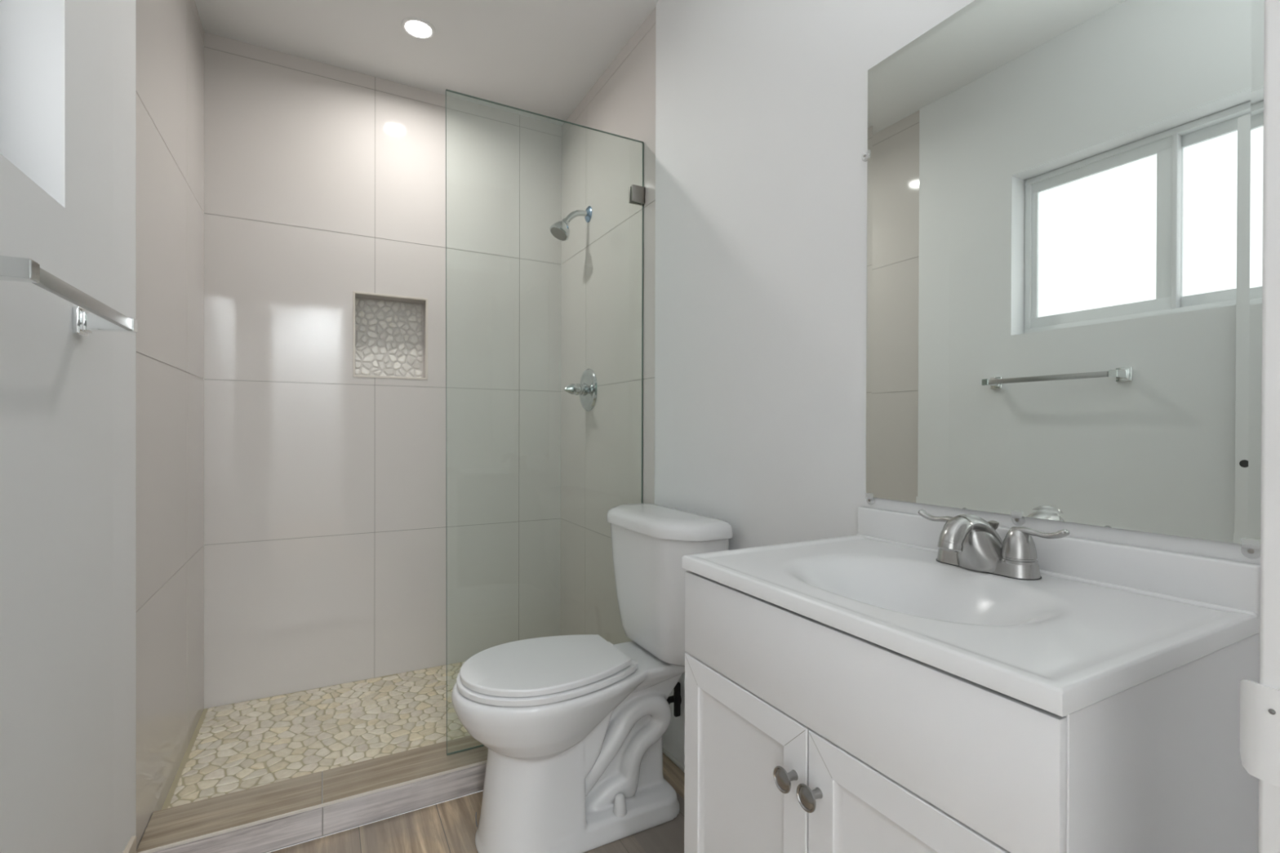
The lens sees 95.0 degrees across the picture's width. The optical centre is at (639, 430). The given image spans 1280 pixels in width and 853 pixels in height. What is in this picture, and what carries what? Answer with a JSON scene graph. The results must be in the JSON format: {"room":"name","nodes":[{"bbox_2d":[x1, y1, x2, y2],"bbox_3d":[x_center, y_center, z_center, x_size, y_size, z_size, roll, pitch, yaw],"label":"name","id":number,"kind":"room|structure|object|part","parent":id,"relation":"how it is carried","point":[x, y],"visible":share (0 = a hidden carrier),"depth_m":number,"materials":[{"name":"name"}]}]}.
{"room":"bathroom","nodes":[
{"label":"bathroom","id":0,"kind":"room"},
{"bbox_2d":[0,0,204,852],"bbox_3d":[-1.053,-0.192,0.955,0.186,2.532,2.643,0,0,-28],"label":"wall","id":1,"kind":"structure","parent":0,"point":[102,101],"depth_m":1.15,"materials":[{"name":"white paint"}]},
{"bbox_2d":[0,255,137,337],"bbox_3d":[-0.865,-0.193,0.875,0.082,0.048,0.474,0,0,-28],"label":"towel bar","id":2,"kind":"object","parent":1,"relation":"attached to","point":[104,318],"visible":1,"depth_m":0.85,"materials":[{"name":"silver metal"}]},
{"bbox_3d":[-0.763,-0.192,0.687,0.082,0.048,0.046,0,0,-28],"label":"post","id":3,"kind":"part","parent":2,"relation":"part of","materials":[{"name":"silver metal"}]},
{"bbox_3d":[-0.966,-0.194,1.064,0.082,0.048,0.046,0,0,-28],"label":"post","id":4,"kind":"part","parent":2,"relation":"part of","materials":[{"name":"silver metal"}]},
{"bbox_2d":[122,835,136,852],"bbox_3d":[-0.909,0.998,0.885,0.014,0.155,1.012,0,0,-28],"label":"baseboard","id":5,"kind":"structure","parent":1,"relation":"attached to","point":[131,847],"depth_m":1.31,"materials":[{"name":"white wood"}]},
{"bbox_2d":[161,661,471,809],"bbox_3d":[-0.819,1.071,2.167,1.401,0.098,0.752,0,0,-28],"label":"floor","id":6,"kind":"structure","parent":0,"point":[232,748],"depth_m":2.01,"materials":[{"name":"stone"}]},
{"bbox_2d":[204,31,561,708],"bbox_3d":[-0.995,-0.197,2.494,1.391,2.532,0.012,0,0,-28],"label":"wall","id":7,"kind":"structure","parent":0,"point":[325,486],"depth_m":2.41,"materials":[{"name":"beige tile"}]},
{"bbox_2d":[352,290,427,379],"bbox_3d":[-1.066,-0.394,2.504,0.300,0.360,0.104,0,0,-28],"label":"shower niche","id":8,"kind":"object","parent":7,"relation":"attached to","point":[390,331],"visible":1,"depth_m":2.53,"materials":[{"name":"beige tile"}]},
{"bbox_2d":[194,0,658,125],"bbox_3d":[-0.107,-1.501,-0.032,3.020,0.100,5.500,0,0,-28],"label":"ceiling","id":9,"kind":"structure","parent":0,"point":[543,57],"depth_m":2.19,"materials":[{"name":"white paint"}]},
{"bbox_2d":[401,17,435,39],"bbox_3d":[-0.805,-1.459,2.133,0.116,0.005,0.116,0,0,-28],"label":"recessed light","id":10,"kind":"object","parent":9,"relation":"in","point":[416,28],"visible":1,"depth_m":2.13,"materials":[{"name":"white paint"}]},
{"bbox_2d":[404,21,431,37],"bbox_3d":[-0.805,-1.459,2.133,0.090,0.002,0.090,0,0,-28],"label":"diffuser","id":11,"kind":"object","parent":10,"relation":"attached to","point":[413,28],"depth_m":2.13,"materials":[{"name":"white plastic"}]},
{"bbox_2d":[267,752,684,852],"bbox_3d":[0.129,1.113,-0.472,3.020,0.060,4.477,0,0,-28],"label":"floor","id":12,"kind":"structure","parent":0,"point":[450,826],"depth_m":1.56,"materials":[{"name":"brown wood"}]},
{"bbox_2d":[136,735,488,852],"bbox_3d":[-0.605,1.028,1.770,1.389,0.088,0.170,0,0,-28],"label":"shower curb","id":13,"kind":"object","parent":12,"relation":"on","point":[269,817],"visible":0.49,"depth_m":1.58,"materials":[{"name":"beige tile"}]},
{"bbox_2d":[445,88,644,755],"bbox_3d":[-0.290,-0.022,1.935,0.680,2.011,0.009,0,0,-28],"label":"glass shower panel","id":14,"kind":"object","parent":13,"relation":"on","point":[446,90],"visible":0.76,"depth_m":1.83,"materials":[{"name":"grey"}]},
{"bbox_2d":[451,502,733,852],"bbox_3d":[-0.161,0.658,1.630,0.696,0.832,0.498,0,0,-28],"label":"toilet","id":15,"kind":"object","parent":12,"relation":"on","point":[572,727],"visible":0.98,"depth_m":1.54,"materials":[{"name":"white ceramic"}]},
{"bbox_3d":[-0.262,0.622,1.576,0.427,0.019,0.344,0,0,-28],"label":"lid","id":16,"kind":"part","parent":15,"relation":"part of","materials":[{"name":"white plastic"}]},
{"bbox_3d":[-0.260,0.644,1.577,0.447,0.018,0.358,0,0,-28],"label":"seat","id":17,"kind":"part","parent":15,"relation":"part of","materials":[{"name":"white plastic"}]},
{"bbox_3d":[0.058,0.470,1.748,0.184,0.364,0.476,0,0,-28],"label":"tank","id":18,"kind":"part","parent":15,"relation":"part of","materials":[{"name":"white ceramic"}]},
{"bbox_3d":[0.057,0.265,1.746,0.202,0.046,0.498,0,0,-28],"label":"tank lid","id":19,"kind":"part","parent":15,"relation":"part of","materials":[{"name":"white ceramic"}]},
{"bbox_2d":[684,570,1259,852],"bbox_3d":[0.403,0.661,0.862,0.474,0.836,0.591,0,0,-28],"label":"vanity cabinet","id":20,"kind":"object","parent":12,"relation":"on","point":[803,734],"visible":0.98,"depth_m":0.66,"materials":[{"name":"white paint"}]},
{"bbox_3d":[0.151,0.683,0.895,0.013,0.591,0.292,0,0,-28],"label":"door","id":21,"kind":"part","parent":20,"relation":"part of","materials":[{"name":"white paint"}]},
{"bbox_3d":[0.195,0.459,0.776,0.025,0.032,0.032,0,0,-28],"label":"knob","id":22,"kind":"part","parent":20,"relation":"part of","materials":[{"name":"grey metal"}]},
{"bbox_3d":[0.215,0.459,0.738,0.025,0.032,0.032,0,0,-28],"label":"knob","id":23,"kind":"part","parent":20,"relation":"part of","materials":[{"name":"grey metal"}]},
{"bbox_3d":[0.223,0.315,0.763,0.012,0.140,0.590,0,0,-28],"label":"false drawer","id":24,"kind":"part","parent":20,"relation":"part of","materials":[{"name":"white paint"}]},
{"bbox_3d":[0.292,0.684,0.634,0.013,0.591,0.294,0,0,-28],"label":"door","id":25,"kind":"part","parent":20,"relation":"part of","materials":[{"name":"white paint"}]},
{"bbox_2d":[681,506,1260,716],"bbox_3d":[0.414,0.246,0.866,0.454,0.172,0.598,0,0,-28],"label":"sink","id":26,"kind":"object","parent":20,"relation":"in","point":[1102,620],"visible":0.94,"depth_m":0.76,"materials":[{"name":"white ceramic"}]},
{"bbox_2d":[917,509,1069,580],"bbox_3d":[0.555,0.176,0.943,0.168,0.091,0.182,0,0,14],"label":"faucet","id":27,"kind":"object","parent":26,"relation":"on","point":[968,541],"visible":1,"depth_m":0.90,"materials":[{"name":"silver metal"}]},
{"bbox_3d":[0.518,0.151,1.012,0.021,0.021,0.079,0,0,-28],"label":"lever","id":28,"kind":"part","parent":27,"relation":"part of","materials":[{"name":"silver metal"}]},
{"bbox_3d":[0.524,0.176,0.926,0.139,0.091,0.080,0,0,-28],"label":"spout","id":29,"kind":"part","parent":27,"relation":"part of","materials":[{"name":"silver metal"}]},
{"bbox_3d":[0.555,0.209,0.943,0.055,0.023,0.159,0,0,-28],"label":"plate","id":30,"kind":"part","parent":27,"relation":"part of","materials":[{"name":"silver metal"}]},
{"bbox_3d":[0.574,0.176,0.953,0.016,0.058,0.016,0,0,-28],"label":"lift rod","id":31,"kind":"part","parent":27,"relation":"part of","materials":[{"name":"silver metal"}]},
{"bbox_3d":[0.579,0.174,0.898,0.049,0.053,0.049,0,0,-28],"label":"handle","id":32,"kind":"part","parent":27,"relation":"part of","materials":[{"name":"silver metal"}]},
{"bbox_3d":[0.593,0.152,0.873,0.021,0.021,0.079,0,0,-28],"label":"lever","id":33,"kind":"part","parent":27,"relation":"part of","materials":[{"name":"silver metal"}]},
{"bbox_2d":[560,0,1260,852],"bbox_3d":[0.344,-0.190,1.578,0.106,2.532,3.072,0,0,-28],"label":"wall","id":34,"kind":"structure","parent":0,"point":[750,117],"depth_m":1.65,"materials":[{"name":"white paint"}]},
{"bbox_2d":[549,205,591,240],"bbox_3d":[-0.292,-0.883,2.478,0.179,0.163,0.086,0,0,-28],"label":"shower","id":35,"kind":"object","parent":34,"relation":"attached to","point":[560,230],"visible":1,"depth_m":2.46,"materials":[{"name":"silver metal"}]},
{"bbox_3d":[-0.270,-0.904,2.497,0.123,0.078,0.024,0,0,-28],"label":"arm","id":36,"kind":"part","parent":35,"relation":"part of","materials":[{"name":"silver metal"}]},
{"bbox_2d":[564,368,597,410],"bbox_3d":[-0.271,-0.176,2.496,0.115,0.182,0.182,0,0,-28],"label":"shower valve","id":37,"kind":"object","parent":34,"relation":"attached to","point":[587,388],"visible":1,"depth_m":2.48,"materials":[{"name":"silver metal"}]},
{"bbox_3d":[-0.265,-0.176,2.468,0.101,0.048,0.071,0,0,38],"label":"lever","id":38,"kind":"part","parent":37,"relation":"part of","materials":[{"name":"silver metal"}]},
{"bbox_3d":[-0.256,-0.176,2.504,0.061,0.052,0.052,0,0,-28],"label":"stem","id":39,"kind":"part","parent":37,"relation":"part of","materials":[{"name":"silver metal"}]},
{"bbox_2d":[628,184,644,205],"bbox_3d":[-0.011,-0.835,2.081,0.051,0.058,0.029,0,0,-28],"label":"glass clamp","id":40,"kind":"object","parent":34,"relation":"attached to","point":[636,193],"visible":1,"depth_m":2.07,"materials":[{"name":"grey metal"}]},
{"bbox_2d":[662,747,684,773],"bbox_3d":[0.252,1.070,1.646,0.016,0.016,0.858,0,0,-28],"label":"trim","id":41,"kind":"structure","parent":34,"relation":"attached to","point":[665,752],"depth_m":1.90,"materials":[{"name":"white wood"}]},
{"bbox_2d":[666,681,681,716],"bbox_3d":[0.090,0.775,1.863,0.089,0.269,0.045,0,0,-39],"label":"supply valve","id":42,"kind":"object","parent":34,"relation":"attached to","point":[676,699],"visible":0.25,"depth_m":1.86,"materials":[{"name":"black plastic"}]},
{"bbox_2d":[856,506,1260,618],"bbox_3d":[0.603,0.193,0.967,0.026,0.065,0.598,0,0,-28],"label":"backsplash","id":43,"kind":"structure","parent":34,"relation":"attached to","point":[1208,582],"depth_m":0.81,"materials":[{"name":"white stone"}]},
{"bbox_2d":[866,0,1264,546],"bbox_3d":[0.616,-0.305,0.968,0.005,0.889,0.588,0,0,-28],"label":"wall mirror","id":44,"kind":"object","parent":34,"relation":"attached to","point":[1064,197],"visible":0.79,"depth_m":0.89,"materials":[{"name":"white mirror"}]},
{"bbox_2d":[1247,548,1254,553],"bbox_3d":[0.748,0.145,0.718,0.009,0.024,0.019,0,0,-28],"label":"mirror clip","id":45,"kind":"object","parent":34,"relation":"attached to","point":[1249,550],"visible":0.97,"depth_m":0.72,"materials":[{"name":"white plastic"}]},
{"bbox_3d":[0.320,-0.184,0.045,1.605,2.532,0.497,0,0,-28],"label":"wall","id":46,"kind":"structure","parent":0,"visible":0},
{"bbox_2d":[1240,679,1279,786],"bbox_3d":[0.399,0.189,0.350,0.011,0.059,0.066,0,0,-19],"label":"strike plate","id":47,"kind":"object","parent":46,"relation":"attached to","point":[1260,704],"visible":1,"depth_m":0.37,"materials":[{"name":"white paint"}]},
{"bbox_2d":[1258,0,1279,852],"bbox_3d":[0.420,0.061,0.317,0.025,2.040,0.122,0,0,-28],"label":"trim","id":48,"kind":"structure","parent":46,"relation":"attached to","point":[1269,632],"depth_m":0.36,"materials":[{"name":"white paint"}]}
]}

